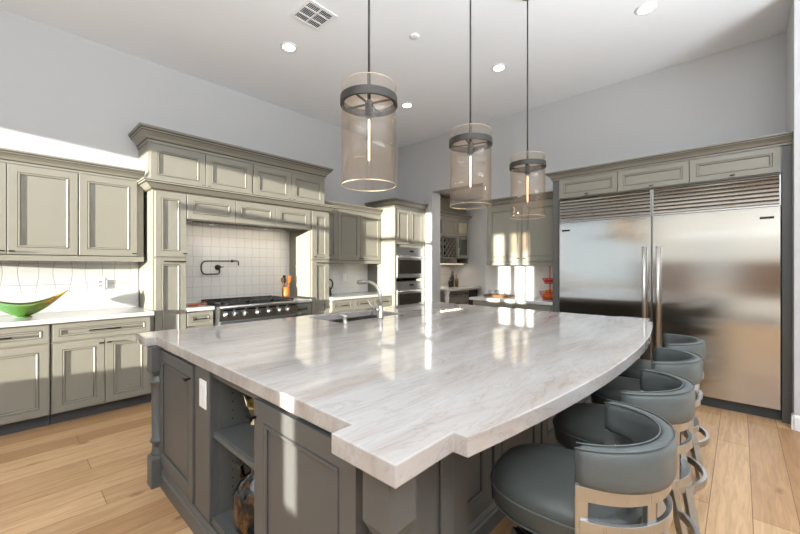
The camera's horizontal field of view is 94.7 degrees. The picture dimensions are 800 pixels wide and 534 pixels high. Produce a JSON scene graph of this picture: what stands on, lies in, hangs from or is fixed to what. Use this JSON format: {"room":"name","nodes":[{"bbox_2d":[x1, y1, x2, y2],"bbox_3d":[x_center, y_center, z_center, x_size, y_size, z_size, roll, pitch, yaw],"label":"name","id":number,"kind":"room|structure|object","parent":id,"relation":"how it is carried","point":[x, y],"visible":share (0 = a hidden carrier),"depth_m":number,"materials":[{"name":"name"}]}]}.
{"room":"kitchen","nodes":[
{"label":"kitchen","id":0,"kind":"room"},
{"bbox_2d":[0,9,398,306],"bbox_3d":[-1.671,-0.480,5.488,0.160,3.660,12.200,0,0,43],"label":"wall","id":1,"kind":"structure","parent":0,"point":[63,94],"depth_m":3.98,"materials":[{"name":"grey paint"}]},
{"bbox_2d":[0,147,78,260],"bbox_3d":[-3.552,-0.518,3.025,0.413,0.926,1.348,0,0,43],"label":"upper cabinet","id":2,"kind":"object","parent":1,"relation":"attached to","point":[39,192],"visible":1,"depth_m":3.22,"materials":[{"name":"green paint"}]},
{"bbox_2d":[0,261,137,294],"bbox_3d":[-3.771,0.167,3.089,0.008,0.534,2.626,0,0,43],"label":"backsplash","id":3,"kind":"structure","parent":1,"relation":"attached to","point":[16,277],"depth_m":3.59,"materials":[{"name":"tile"}]},
{"bbox_2d":[96,278,108,289],"bbox_3d":[-3.085,0.175,3.816,0.014,0.120,0.105,0,0,43],"label":"wall outlet","id":4,"kind":"object","parent":1,"relation":"attached to","point":[100,282],"visible":1,"depth_m":3.81,"materials":[{"name":"white plastic"}]},
{"bbox_2d":[78,160,144,261],"bbox_3d":[-2.921,-0.518,3.708,0.413,0.926,0.511,0,0,43],"label":"upper cabinet","id":5,"kind":"object","parent":1,"relation":"attached to","point":[110,198],"visible":0.94,"depth_m":3.59,"materials":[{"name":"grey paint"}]},
{"bbox_2d":[128,122,255,192],"bbox_3d":[-2.360,-1.156,4.260,0.487,0.564,1.191,0,0,43],"label":"upper cabinet","id":6,"kind":"object","parent":1,"relation":"attached to","point":[164,154],"visible":0.83,"depth_m":4.07,"materials":[{"name":"green paint"}]},
{"bbox_2d":[200,260,238,274],"bbox_3d":[-2.256,0.001,4.622,0.136,0.190,0.466,0,0,43],"label":"pot filler","id":7,"kind":"object","parent":1,"relation":"attached to","point":[217,267],"visible":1,"depth_m":4.60,"materials":[{"name":"brown metal"}]},
{"bbox_2d":[186,223,288,302],"bbox_3d":[-2.149,-0.103,4.846,0.008,1.074,1.536,0,0,43],"label":"backsplash","id":8,"kind":"structure","parent":1,"relation":"attached to","point":[262,255],"depth_m":4.82,"materials":[{"name":"tile"}]},
{"bbox_2d":[186,194,309,230],"bbox_3d":[-1.941,-0.643,4.655,0.552,0.274,1.536,0,0,43],"label":"upper cabinet","id":9,"kind":"object","parent":1,"relation":"attached to","point":[199,209],"visible":0.97,"depth_m":4.39,"materials":[{"name":"green paint"}]},
{"bbox_2d":[136,177,337,212],"bbox_3d":[-1.911,-0.827,4.633,0.623,0.090,2.340,0,0,43],"label":"trim","id":10,"kind":"structure","parent":9,"relation":"on","point":[147,183],"depth_m":4.17,"materials":[{"name":"green paint"}]},
{"bbox_2d":[252,150,333,203],"bbox_3d":[-1.554,-1.156,5.134,0.487,0.564,1.184,0,0,43],"label":"upper cabinet","id":11,"kind":"object","parent":1,"relation":"attached to","point":[272,175],"visible":0.79,"depth_m":4.93,"materials":[{"name":"green paint"}]},
{"bbox_2d":[329,264,367,293],"bbox_3d":[-0.996,0.167,6.096,0.008,0.534,1.230,0,0,43],"label":"backsplash","id":12,"kind":"structure","parent":1,"relation":"attached to","point":[355,272],"depth_m":6.23,"materials":[{"name":"tile"}]},
{"bbox_2d":[325,200,382,263],"bbox_3d":[-0.848,-0.518,5.956,0.394,0.926,1.232,0,0,43],"label":"upper cabinet","id":13,"kind":"object","parent":1,"relation":"attached to","point":[354,230],"visible":0.83,"depth_m":5.88,"materials":[{"name":"green paint"}]},
{"bbox_2d":[440,264,453,286],"bbox_3d":[0.702,0.182,7.936,0.008,0.504,1.618,0,0,43],"label":"backsplash","id":14,"kind":"structure","parent":1,"relation":"attached to","point":[445,269],"depth_m":8.28,"materials":[{"name":"tile"}]},
{"bbox_2d":[440,196,471,263],"bbox_3d":[0.878,-0.754,7.769,0.487,1.392,1.650,0,0,43],"label":"bar cabinet","id":15,"kind":"object","parent":1,"relation":"attached to","point":[453,222],"visible":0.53,"depth_m":7.89,"materials":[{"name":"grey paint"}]},
{"bbox_2d":[0,0,791,147],"bbox_3d":[1.446,-2.360,2.747,9.200,0.100,12.400,0,0,43],"label":"ceiling","id":16,"kind":"structure","parent":0,"point":[575,47],"depth_m":3.83,"materials":[{"name":"white paint"}]},
{"bbox_2d":[280,42,296,51],"bbox_3d":[-1.167,-2.305,3.867,0.176,0.010,0.176,0,0,43],"label":"recessed light","id":17,"kind":"object","parent":16,"relation":"in","point":[287,46],"visible":1,"depth_m":3.85,"materials":[{"name":"white"}]},
{"bbox_2d":[290,0,337,30],"bbox_3d":[-0.790,-2.305,3.383,0.310,0.008,0.310,0,0,43],"label":"ceiling vent","id":18,"kind":"object","parent":16,"relation":"in","point":[310,13],"visible":1,"depth_m":3.38,"materials":[{"name":"white metal"}]},
{"bbox_2d":[340,0,397,190],"bbox_3d":[-0.160,-1.363,1.900,0.294,1.890,0.294,0,0,-29],"label":"pendant light","id":19,"kind":"object","parent":16,"relation":"hanging from","point":[368,88],"visible":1,"depth_m":1.89,"materials":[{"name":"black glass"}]},
{"bbox_2d":[365,99,372,116],"bbox_3d":[-0.160,-0.820,1.900,0.042,0.080,0.042,0,0,43],"label":"socket","id":20,"kind":"object","parent":19,"relation":"attached to","point":[368,103],"depth_m":1.88,"materials":[{"name":"grey metal"}]},
{"bbox_2d":[401,102,412,107],"bbox_3d":[0.100,-2.305,5.255,0.176,0.010,0.176,0,0,43],"label":"recessed light","id":21,"kind":"object","parent":16,"relation":"in","point":[406,104],"visible":1,"depth_m":5.25,"materials":[{"name":"white"}]},
{"bbox_2d":[410,33,419,39],"bbox_3d":[0.149,-2.301,3.686,0.096,0.018,0.096,0,0,43],"label":"sprinkler cover","id":22,"kind":"object","parent":16,"relation":"attached to","point":[414,36],"visible":1,"depth_m":3.67,"materials":[{"name":"white"}]},
{"bbox_2d":[449,0,492,208],"bbox_3d":[0.484,-1.363,2.530,0.294,1.890,0.294,0,0,-29],"label":"pendant light","id":23,"kind":"object","parent":16,"relation":"hanging from","point":[470,149],"visible":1,"depth_m":2.52,"materials":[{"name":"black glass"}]},
{"bbox_2d":[467,141,473,153],"bbox_3d":[0.484,-0.820,2.530,0.042,0.080,0.042,0,0,43],"label":"socket","id":24,"kind":"object","parent":23,"relation":"attached to","point":[470,146],"depth_m":2.51,"materials":[{"name":"grey metal"}]},
{"bbox_2d":[491,63,506,71],"bbox_3d":[1.145,-2.305,4.264,0.176,0.010,0.176,0,0,43],"label":"recessed light","id":25,"kind":"object","parent":16,"relation":"in","point":[500,66],"visible":1,"depth_m":4.25,"materials":[{"name":"white"}]},
{"bbox_2d":[509,0,545,218],"bbox_3d":[1.073,-1.363,3.100,0.294,1.890,0.294,0,0,-29],"label":"pendant light","id":26,"kind":"object","parent":16,"relation":"hanging from","point":[527,161],"visible":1,"depth_m":3.09,"materials":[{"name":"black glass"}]},
{"bbox_2d":[525,164,529,174],"bbox_3d":[1.073,-0.820,3.100,0.042,0.080,0.042,0,0,43],"label":"socket","id":27,"kind":"object","parent":26,"relation":"attached to","point":[527,168],"depth_m":3.08,"materials":[{"name":"grey metal"}]},
{"bbox_2d":[634,2,657,14],"bbox_3d":[2.196,-2.305,3.294,0.176,0.010,0.176,0,0,43],"label":"recessed light","id":28,"kind":"object","parent":16,"relation":"in","point":[648,7],"visible":1,"depth_m":3.28,"materials":[{"name":"white"}]},
{"bbox_2d":[0,402,799,533],"bbox_3d":[1.446,1.380,2.747,8.800,0.060,12.000,0,0,43],"label":"floor","id":29,"kind":"structure","parent":0,"point":[88,474],"depth_m":2.36,"materials":[{"name":"brown wood"}]},
{"bbox_2d":[0,324,49,435],"bbox_3d":[-3.469,0.913,2.944,0.644,0.874,0.943,0,0,43],"label":"base cabinet","id":30,"kind":"object","parent":29,"relation":"on","point":[24,350],"visible":0.98,"depth_m":2.99,"materials":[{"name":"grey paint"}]},
{"bbox_2d":[0,290,153,327],"bbox_3d":[-3.221,0.362,3.206,0.638,0.224,1.704,0,0,43],"label":"countertop","id":31,"kind":"structure","parent":30,"relation":"on","point":[94,305],"depth_m":3.54,"materials":[{"name":"white stone"}]},
{"bbox_2d":[0,290,67,317],"bbox_3d":[-3.245,0.320,3.178,0.250,0.226,0.570,0,0,43],"label":"bowl","id":32,"kind":"object","parent":31,"relation":"on","point":[20,310],"visible":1,"depth_m":3.15,"materials":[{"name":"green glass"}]},
{"bbox_2d":[50,315,152,423],"bbox_3d":[-2.896,0.913,3.565,0.644,0.874,0.732,0,0,43],"label":"base cabinet","id":33,"kind":"object","parent":29,"relation":"on","point":[97,366],"visible":0.94,"depth_m":3.33,"materials":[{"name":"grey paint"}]},
{"bbox_2d":[139,189,186,331],"bbox_3d":[-2.553,0.285,3.968,0.586,2.130,0.302,0,0,43],"label":"tall cabinet","id":34,"kind":"object","parent":29,"relation":"on","point":[162,273],"visible":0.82,"depth_m":3.80,"materials":[{"name":"green paint"}]},
{"bbox_2d":[186,310,212,328],"bbox_3d":[-2.359,0.913,4.184,0.594,0.874,0.275,0,0,43],"label":"base cabinet","id":35,"kind":"object","parent":29,"relation":"on","point":[194,319],"visible":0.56,"depth_m":4.00,"materials":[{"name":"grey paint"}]},
{"bbox_2d":[186,303,214,311],"bbox_3d":[-2.361,0.454,4.184,0.575,0.040,0.275,0,0,43],"label":"countertop","id":36,"kind":"structure","parent":35,"relation":"on","point":[204,307],"depth_m":4.02,"materials":[{"name":"white stone"}]},
{"bbox_2d":[187,303,206,305],"bbox_3d":[-2.292,0.418,4.148,0.128,0.030,0.192,0,0,43],"label":"spoon rest","id":37,"kind":"object","parent":36,"relation":"on","point":[197,304],"visible":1,"depth_m":4.15,"materials":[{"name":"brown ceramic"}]},
{"bbox_2d":[201,295,297,325],"bbox_3d":[-1.866,0.822,4.581,0.724,0.856,0.958,0,0,43],"label":"range cooker","id":38,"kind":"object","parent":29,"relation":"on","point":[253,308],"visible":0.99,"depth_m":4.35,"materials":[{"name":"grey metal"}]},
{"bbox_2d":[204,300,291,306],"bbox_3d":[-1.886,0.439,4.599,0.630,0.012,0.918,0,0,43],"label":"cooktop","id":39,"kind":"object","parent":38,"relation":"in","point":[264,301],"depth_m":4.37,"materials":[{"name":"black metal"}]},
{"bbox_2d":[296,302,309,316],"bbox_3d":[-1.507,0.913,5.107,0.594,0.874,0.283,0,0,43],"label":"base cabinet","id":40,"kind":"object","parent":29,"relation":"on","point":[303,309],"visible":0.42,"depth_m":4.95,"materials":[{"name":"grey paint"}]},
{"bbox_2d":[291,297,311,302],"bbox_3d":[-1.508,0.454,5.108,0.575,0.040,0.283,0,0,43],"label":"countertop","id":41,"kind":"structure","parent":40,"relation":"on","point":[300,300],"depth_m":4.95,"materials":[{"name":"white stone"}]},
{"bbox_2d":[282,287,289,296],"bbox_3d":[-1.594,0.354,5.144,0.106,0.158,0.106,0,0,43],"label":"utensil crock","id":42,"kind":"object","parent":41,"relation":"on","point":[285,290],"visible":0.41,"depth_m":5.10,"materials":[{"name":"orange ceramic"}]},
{"bbox_2d":[290,210,328,314],"bbox_3d":[-1.301,0.285,5.324,0.586,2.130,0.306,0,0,43],"label":"tall cabinet","id":43,"kind":"object","parent":29,"relation":"on","point":[309,249],"visible":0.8,"depth_m":5.17,"materials":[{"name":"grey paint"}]},
{"bbox_2d":[329,296,391,312],"bbox_3d":[-0.762,0.913,5.878,0.644,0.874,1.234,0,0,43],"label":"base cabinet","id":44,"kind":"object","parent":29,"relation":"on","point":[360,303],"visible":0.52,"depth_m":5.57,"materials":[{"name":"green paint"}]},
{"bbox_2d":[329,291,393,300],"bbox_3d":[-0.758,0.454,5.874,0.638,0.040,1.238,0,0,43],"label":"countertop","id":45,"kind":"structure","parent":44,"relation":"on","point":[354,295],"depth_m":5.73,"materials":[{"name":"white stone"}]},
{"bbox_2d":[329,279,332,295],"bbox_3d":[-1.105,0.306,5.605,0.182,0.254,0.159,0,0,-11],"label":"kettle","id":46,"kind":"object","parent":45,"relation":"on","point":[330,292],"visible":0.48,"depth_m":5.59,"materials":[{"name":"black metal"}]},
{"bbox_2d":[147,345,639,533],"bbox_3d":[0.209,0.920,2.737,2.196,0.859,3.068,0,0,43],"label":"kitchen island","id":47,"kind":"object","parent":29,"relation":"on","point":[202,431],"visible":0.5,"depth_m":1.42,"materials":[{"name":"grey paint"}]},
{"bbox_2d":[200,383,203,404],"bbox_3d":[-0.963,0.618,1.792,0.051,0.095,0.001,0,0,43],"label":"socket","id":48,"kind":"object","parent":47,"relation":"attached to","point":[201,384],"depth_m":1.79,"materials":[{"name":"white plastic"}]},
{"bbox_2d":[199,378,206,409],"bbox_3d":[-0.960,0.618,1.795,0.085,0.135,0.006,0,0,43],"label":"outlet","id":49,"kind":"object","parent":47,"relation":"attached to","point":[202,381],"depth_m":1.79,"materials":[{"name":"white plastic"}]},
{"bbox_2d":[216,421,253,459],"bbox_3d":[-0.544,0.796,1.796,0.455,0.023,0.508,0,0,43],"label":"shelf","id":50,"kind":"object","parent":47,"relation":"attached to","point":[236,436],"depth_m":1.70,"materials":[{"name":"grey paint"}]},
{"bbox_2d":[232,461,253,533],"bbox_3d":[-0.658,1.044,1.707,0.219,0.300,0.216,0,0,43],"label":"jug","id":51,"kind":"object","parent":47,"relation":"on","point":[243,495],"visible":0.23,"depth_m":1.62,"materials":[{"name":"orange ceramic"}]},
{"bbox_2d":[244,396,253,426],"bbox_3d":[-0.711,0.709,1.833,0.129,0.150,0.126,0,0,43],"label":"ornament","id":52,"kind":"object","parent":47,"relation":"on","point":[249,403],"visible":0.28,"depth_m":1.80,"materials":[{"name":"gold metal"}]},
{"bbox_2d":[136,301,652,488],"bbox_3d":[0.246,0.463,2.704,2.514,0.055,3.132,0,0,43],"label":"island countertop","id":53,"kind":"structure","parent":47,"relation":"on","point":[417,385],"depth_m":1.63,"materials":[{"name":"white stone"}]},
{"bbox_2d":[338,314,347,323],"bbox_3d":[-0.439,0.401,2.854,0.089,0.067,0.044,0,0,43],"label":"soap dispenser","id":54,"kind":"object","parent":53,"relation":"on","point":[341,315],"visible":1,"depth_m":2.83,"materials":[{"name":"silver metal"}]},
{"bbox_2d":[330,315,377,322],"bbox_3d":[-0.381,0.598,3.318,0.502,0.213,0.796,0,0,43],"label":"sink","id":55,"kind":"object","parent":53,"relation":"in","point":[368,316],"visible":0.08,"depth_m":3.62,"materials":[{"name":"silver metal"}]},
{"bbox_2d":[357,280,383,318],"bbox_3d":[-0.289,0.274,3.189,0.320,0.321,0.135,0,0,43],"label":"tap","id":56,"kind":"object","parent":53,"relation":"on","point":[379,309],"visible":1,"depth_m":3.12,"materials":[{"name":"silver metal"}]},
{"bbox_2d":[365,198,428,305],"bbox_3d":[-0.055,0.110,6.574,0.737,2.480,0.887,0,0,43],"label":"tall cabinet","id":57,"kind":"object","parent":29,"relation":"on","point":[402,221],"visible":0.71,"depth_m":6.28,"materials":[{"name":"green paint"}]},
{"bbox_2d":[396,247,425,277],"bbox_3d":[0.041,-0.075,6.534,0.528,0.520,0.732,0,0,43],"label":"wall oven","id":58,"kind":"object","parent":57,"relation":"in","point":[409,261],"visible":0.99,"depth_m":6.35,"materials":[{"name":"grey metal"}]},
{"bbox_2d":[396,280,425,304],"bbox_3d":[0.041,0.535,6.534,0.528,0.570,0.732,0,0,43],"label":"wall oven","id":59,"kind":"object","parent":57,"relation":"in","point":[407,291],"visible":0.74,"depth_m":6.37,"materials":[{"name":"grey metal"}]},
{"bbox_2d":[440,289,476,304],"bbox_3d":[1.078,0.913,7.812,0.722,0.873,1.255,0,0,43],"label":"base cabinet","id":60,"kind":"object","parent":29,"relation":"on","point":[462,296],"visible":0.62,"depth_m":7.53,"materials":[{"name":"green paint"}]},
{"bbox_2d":[440,286,480,291],"bbox_3d":[1.075,0.454,7.808,0.710,0.040,1.295,0,0,43],"label":"countertop","id":61,"kind":"structure","parent":60,"relation":"on","point":[444,288],"depth_m":7.63,"materials":[{"name":"white stone"}]},
{"bbox_2d":[451,270,453,286],"bbox_3d":[1.136,0.254,8.014,0.079,0.360,0.080,0,0,43],"label":"bottle","id":62,"kind":"object","parent":61,"relation":"on","point":[452,276],"visible":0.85,"depth_m":7.98,"materials":[{"name":"black glass"}]},
{"bbox_2d":[473,300,552,310],"bbox_3d":[1.663,0.913,5.149,1.140,0.874,0.651,0,0,43],"label":"base cabinet","id":63,"kind":"object","parent":29,"relation":"on","point":[475,302],"visible":0.15,"depth_m":4.88,"materials":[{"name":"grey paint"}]},
{"bbox_2d":[470,296,552,304],"bbox_3d":[1.656,0.454,5.160,1.175,0.040,0.630,0,0,43],"label":"countertop","id":64,"kind":"structure","parent":63,"relation":"on","point":[516,299],"depth_m":4.98,"materials":[{"name":"white stone"}]},
{"bbox_2d":[483,294,513,297],"bbox_3d":[1.452,0.419,5.422,0.383,0.028,0.223,0,0,43],"label":"serving tray","id":65,"kind":"object","parent":64,"relation":"on","point":[489,295],"visible":1,"depth_m":5.36,"materials":[{"name":"brown wood"}]},
{"bbox_2d":[539,265,552,299],"bbox_3d":[1.997,0.191,4.907,0.276,0.480,0.276,0,0,43],"label":"tiered stand","id":66,"kind":"object","parent":64,"relation":"on","point":[550,292],"visible":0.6,"depth_m":4.90,"materials":[{"name":"metal"}]},
{"bbox_2d":[539,291,552,299],"bbox_3d":[1.997,0.378,4.907,0.276,0.105,0.276,0,0,43],"label":"basket","id":67,"kind":"object","parent":66,"relation":"on","point":[550,292],"depth_m":4.90,"materials":[{"name":"red ceramic"}]},
{"bbox_2d":[553,181,559,311],"bbox_3d":[2.120,0.150,4.736,0.072,2.400,0.637,0,0,43],"label":"end panel","id":68,"kind":"object","parent":29,"relation":"on","point":[556,202],"visible":0.21,"depth_m":4.50,"materials":[{"name":"grey paint"}]},
{"bbox_2d":[490,399,676,533],"bbox_3d":[0.601,0.919,1.244,0.569,0.858,0.564,0,0,43],"label":"bar stool","id":69,"kind":"object","parent":29,"relation":"on","point":[540,488],"visible":1,"depth_m":1.08,"materials":[{"name":"grey leather"}]},
{"bbox_2d":[559,190,652,359],"bbox_3d":[2.464,0.270,4.357,0.936,2.160,0.715,0,0,43],"label":"refrigerator","id":70,"kind":"object","parent":29,"relation":"on","point":[605,242],"visible":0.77,"depth_m":4.11,"materials":[{"name":"grey metal"}]},
{"bbox_2d":[552,368,699,533],"bbox_3d":[1.010,0.919,1.688,0.564,0.858,0.569,0,0,-44],"label":"bar stool","id":71,"kind":"object","parent":29,"relation":"on","point":[669,396],"visible":0.54,"depth_m":1.60,"materials":[{"name":"grey leather"}]},
{"bbox_2d":[590,347,706,533],"bbox_3d":[1.427,0.919,2.158,0.569,0.858,0.564,0,0,32],"label":"bar stool","id":72,"kind":"object","parent":29,"relation":"on","point":[688,365],"visible":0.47,"depth_m":1.97,"materials":[{"name":"grey leather"}]},
{"bbox_2d":[619,333,708,480],"bbox_3d":[1.824,0.919,2.617,0.569,0.858,0.564,0,0,39],"label":"bar stool","id":73,"kind":"object","parent":29,"relation":"on","point":[693,344],"visible":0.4,"depth_m":2.43,"materials":[{"name":"grey leather"}]},
{"bbox_2d":[652,174,780,419],"bbox_3d":[3.154,0.270,3.719,0.936,2.160,0.715,0,0,43],"label":"refrigerator","id":74,"kind":"object","parent":29,"relation":"on","point":[716,246],"visible":0.89,"depth_m":3.44,"materials":[{"name":"grey metal"}]},
{"bbox_2d":[545,131,792,200],"bbox_3d":[2.783,-0.981,4.072,2.088,0.332,0.715,0,0,43],"label":"upper cabinet","id":75,"kind":"object","parent":74,"relation":"on","point":[761,156],"visible":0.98,"depth_m":3.65,"materials":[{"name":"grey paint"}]},
{"bbox_2d":[781,145,791,423],"bbox_3d":[3.554,0.150,3.413,0.060,2.400,0.637,0,0,43],"label":"end panel","id":76,"kind":"object","parent":29,"relation":"on","point":[786,176],"visible":0.71,"depth_m":3.18,"materials":[{"name":"grey paint"}]},
{"bbox_2d":[440,187,482,200],"bbox_3d":[1.696,-1.540,7.007,2.730,0.060,1.640,0,0,43],"label":"ceiling","id":77,"kind":"structure","parent":0,"point":[473,193],"depth_m":7.68,"materials":[{"name":"white paint"}]},
{"bbox_2d":[454,198,482,295],"bbox_3d":[2.352,-0.480,7.614,2.870,3.660,0.140,0,0,43],"label":"wall","id":78,"kind":"structure","parent":0,"point":[470,274],"depth_m":8.16,"materials":[{"name":"grey paint"}]},
{"bbox_2d":[399,32,785,301],"bbox_3d":[1.967,-0.480,5.479,5.200,3.660,0.240,0,0,43],"label":"wall","id":79,"kind":"structure","parent":0,"point":[737,93],"depth_m":4.70,"materials":[{"name":"grey paint"}]},
{"bbox_2d":[481,191,552,264],"bbox_3d":[1.752,-0.506,5.246,1.140,0.962,0.387,0,0,43],"label":"upper cabinet","id":80,"kind":"object","parent":79,"relation":"attached to","point":[524,239],"visible":0.86,"depth_m":5.12,"materials":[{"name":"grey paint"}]},
{"bbox_2d":[485,264,552,296],"bbox_3d":[1.831,0.192,5.435,1.280,0.484,0.008,0,0,43],"label":"backsplash","id":81,"kind":"structure","parent":79,"relation":"attached to","point":[516,280],"depth_m":5.50,"materials":[{"name":"tile"}]},
{"bbox_2d":[786,0,799,415],"bbox_3d":[4.815,-0.480,2.320,3.270,3.660,1.020,0,0,43],"label":"wall","id":82,"kind":"structure","parent":0,"point":[793,25],"depth_m":3.05,"materials":[{"name":"grey paint"}]},
{"bbox_2d":[791,413,799,431],"bbox_3d":[4.474,1.288,1.977,3.265,0.125,0.085,0,0,43],"label":"baseboard","id":83,"kind":"structure","parent":82,"relation":"attached to","point":[795,419],"depth_m":3.04,"materials":[{"name":"white"}]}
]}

